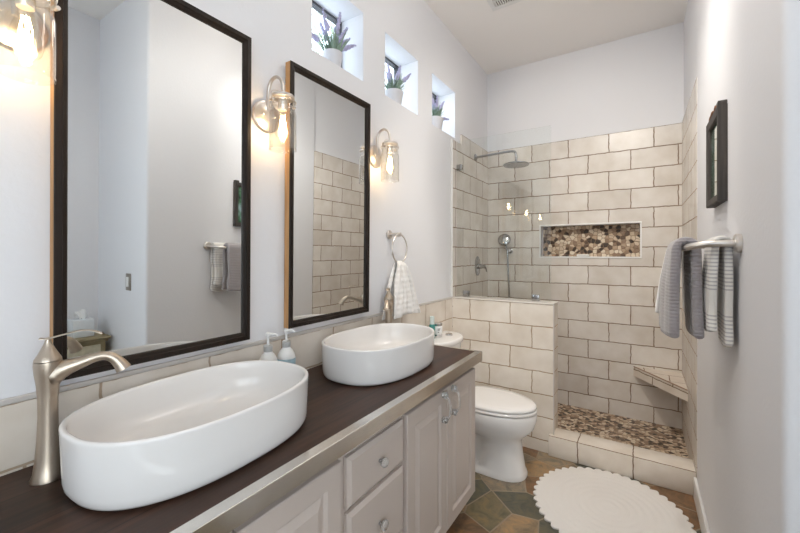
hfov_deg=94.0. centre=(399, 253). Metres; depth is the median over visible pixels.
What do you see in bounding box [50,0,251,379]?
wall mirror
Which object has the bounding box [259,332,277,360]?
soap bottle
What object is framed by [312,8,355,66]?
lavender
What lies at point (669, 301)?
bath towel
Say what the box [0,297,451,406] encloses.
trim
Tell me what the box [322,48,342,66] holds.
pot
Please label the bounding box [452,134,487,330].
wall tiles
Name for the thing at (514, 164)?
shower head
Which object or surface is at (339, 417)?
countertop
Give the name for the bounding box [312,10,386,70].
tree
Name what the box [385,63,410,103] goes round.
lavender
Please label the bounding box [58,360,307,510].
vessel sink
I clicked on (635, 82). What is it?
wall
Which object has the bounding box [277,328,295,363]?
soap bottle
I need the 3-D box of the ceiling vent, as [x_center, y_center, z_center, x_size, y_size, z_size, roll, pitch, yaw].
[0.710,-1.734,2.457,0.300,0.012,0.300,0,0,33]
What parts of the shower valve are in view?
valve stem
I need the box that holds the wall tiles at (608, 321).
[488,123,681,428]
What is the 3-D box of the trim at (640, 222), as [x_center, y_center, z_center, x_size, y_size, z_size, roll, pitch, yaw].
[1.582,-0.107,3.147,0.774,0.294,0.018,0,0,33]
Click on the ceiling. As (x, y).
(524, 32)
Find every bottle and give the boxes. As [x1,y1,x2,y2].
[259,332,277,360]
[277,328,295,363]
[429,316,434,338]
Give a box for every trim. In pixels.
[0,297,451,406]
[451,139,452,296]
[453,295,557,304]
[539,221,641,257]
[553,305,553,434]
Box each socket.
[14,0,35,11]
[278,98,287,111]
[387,145,392,153]
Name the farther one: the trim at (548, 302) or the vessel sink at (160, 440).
the trim at (548, 302)
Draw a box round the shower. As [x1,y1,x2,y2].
[492,234,512,297]
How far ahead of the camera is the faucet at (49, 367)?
0.84 m
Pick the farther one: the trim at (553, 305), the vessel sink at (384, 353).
the trim at (553, 305)
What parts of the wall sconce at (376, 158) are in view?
arm, lid, lamp shade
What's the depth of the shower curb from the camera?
2.30 m
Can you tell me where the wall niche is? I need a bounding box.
[543,224,639,256]
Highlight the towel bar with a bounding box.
[682,234,742,252]
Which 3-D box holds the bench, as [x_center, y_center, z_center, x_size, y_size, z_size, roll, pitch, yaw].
[1.873,0.934,2.704,0.309,0.078,0.424,0,0,33]
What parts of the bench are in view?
edge trim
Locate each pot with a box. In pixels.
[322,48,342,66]
[385,88,402,103]
[432,116,443,129]
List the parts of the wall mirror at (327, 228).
frame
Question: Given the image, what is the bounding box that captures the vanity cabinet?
[230,367,474,532]
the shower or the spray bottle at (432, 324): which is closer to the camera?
the spray bottle at (432, 324)
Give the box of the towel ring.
[386,230,406,262]
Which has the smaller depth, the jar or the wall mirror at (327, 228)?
the wall mirror at (327, 228)
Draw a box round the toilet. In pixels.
[434,331,536,482]
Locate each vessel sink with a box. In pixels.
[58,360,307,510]
[322,323,434,385]
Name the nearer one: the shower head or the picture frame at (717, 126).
the picture frame at (717, 126)
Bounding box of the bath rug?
[533,467,696,532]
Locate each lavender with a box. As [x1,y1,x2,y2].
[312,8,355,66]
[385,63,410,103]
[432,94,448,129]
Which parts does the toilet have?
tank lid, seat, lid, bowl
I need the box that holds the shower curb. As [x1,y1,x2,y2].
[548,428,695,495]
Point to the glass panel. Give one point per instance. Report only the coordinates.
(535, 297)
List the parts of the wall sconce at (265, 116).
arm, lid, lamp shade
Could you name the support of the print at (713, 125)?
attached to the picture frame at (717, 126)
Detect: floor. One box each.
[446,447,700,532]
[558,403,688,458]
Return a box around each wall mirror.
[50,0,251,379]
[284,60,370,328]
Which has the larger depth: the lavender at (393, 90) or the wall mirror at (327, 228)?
the lavender at (393, 90)
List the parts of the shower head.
shower arm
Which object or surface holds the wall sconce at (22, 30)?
attached to the wall at (409, 33)
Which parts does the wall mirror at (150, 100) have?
frame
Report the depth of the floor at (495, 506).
2.03 m
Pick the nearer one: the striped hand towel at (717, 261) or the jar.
the striped hand towel at (717, 261)
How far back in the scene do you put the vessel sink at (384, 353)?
1.52 m
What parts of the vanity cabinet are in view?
door, drawer, drawer, drawer knob, drawer knob, door, door handle, door handle, door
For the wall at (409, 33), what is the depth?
1.54 m
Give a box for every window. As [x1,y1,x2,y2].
[312,0,341,67]
[385,56,398,82]
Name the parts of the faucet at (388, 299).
spout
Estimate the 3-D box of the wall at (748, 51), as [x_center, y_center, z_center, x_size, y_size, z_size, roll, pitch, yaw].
[1.863,-0.188,1.686,0.776,3.105,2.549,0,0,33]
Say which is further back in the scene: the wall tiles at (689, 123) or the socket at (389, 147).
the wall tiles at (689, 123)
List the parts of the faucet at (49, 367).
lever handle, spout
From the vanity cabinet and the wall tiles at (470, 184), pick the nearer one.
the vanity cabinet
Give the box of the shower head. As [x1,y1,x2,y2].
[474,150,528,167]
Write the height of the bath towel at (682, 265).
0.313 m
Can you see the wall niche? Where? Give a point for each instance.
(619, 240)
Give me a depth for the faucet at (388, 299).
2.00 m
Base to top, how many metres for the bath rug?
0.012 m
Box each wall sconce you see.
[0,0,60,83]
[252,75,296,151]
[370,128,398,182]
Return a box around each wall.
[0,0,486,476]
[453,298,557,452]
[487,22,683,256]
[684,0,799,532]
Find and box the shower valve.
[475,256,486,275]
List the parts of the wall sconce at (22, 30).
arm, bulb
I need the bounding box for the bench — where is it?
[633,366,687,401]
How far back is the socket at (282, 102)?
1.41 m
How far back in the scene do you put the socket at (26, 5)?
0.82 m
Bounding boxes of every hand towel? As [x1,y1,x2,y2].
[382,261,420,320]
[702,235,733,347]
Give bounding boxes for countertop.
[0,344,481,532]
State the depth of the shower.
3.45 m
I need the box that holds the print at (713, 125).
[711,123,716,197]
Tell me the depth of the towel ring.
2.18 m
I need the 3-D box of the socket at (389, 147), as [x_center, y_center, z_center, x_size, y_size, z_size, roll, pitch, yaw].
[-0.054,-0.565,2.027,0.034,0.044,0.034,0,0,33]
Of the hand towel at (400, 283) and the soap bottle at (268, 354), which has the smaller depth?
the soap bottle at (268, 354)
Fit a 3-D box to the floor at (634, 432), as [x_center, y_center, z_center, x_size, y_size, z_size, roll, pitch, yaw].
[1.297,1.335,2.911,1.502,0.060,0.700,0,0,33]
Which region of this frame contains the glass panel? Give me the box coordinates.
[457,164,546,301]
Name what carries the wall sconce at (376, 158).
attached to the wall at (409, 33)
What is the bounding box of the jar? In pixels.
[434,322,441,337]
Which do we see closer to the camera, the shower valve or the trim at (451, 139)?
the trim at (451, 139)
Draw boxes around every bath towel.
[655,249,684,312]
[659,237,703,338]
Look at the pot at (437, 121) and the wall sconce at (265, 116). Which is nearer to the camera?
the wall sconce at (265, 116)
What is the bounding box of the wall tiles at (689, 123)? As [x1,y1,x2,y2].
[682,78,696,477]
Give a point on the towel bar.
(736, 243)
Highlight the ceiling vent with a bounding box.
[486,0,522,10]
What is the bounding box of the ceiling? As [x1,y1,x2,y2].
[424,0,687,74]
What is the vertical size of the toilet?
0.800 m
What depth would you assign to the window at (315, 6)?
2.01 m
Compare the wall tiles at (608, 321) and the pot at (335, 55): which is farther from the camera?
the wall tiles at (608, 321)
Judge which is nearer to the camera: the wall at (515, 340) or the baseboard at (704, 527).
the baseboard at (704, 527)
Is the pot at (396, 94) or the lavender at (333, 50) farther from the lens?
the pot at (396, 94)
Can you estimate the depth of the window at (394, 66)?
2.54 m
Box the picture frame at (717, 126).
[706,99,727,207]
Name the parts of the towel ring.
post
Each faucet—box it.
[29,329,130,485]
[383,288,392,322]
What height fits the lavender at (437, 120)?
0.300 m
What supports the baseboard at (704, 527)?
attached to the wall at (748, 51)
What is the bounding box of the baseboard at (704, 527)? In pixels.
[694,477,709,532]

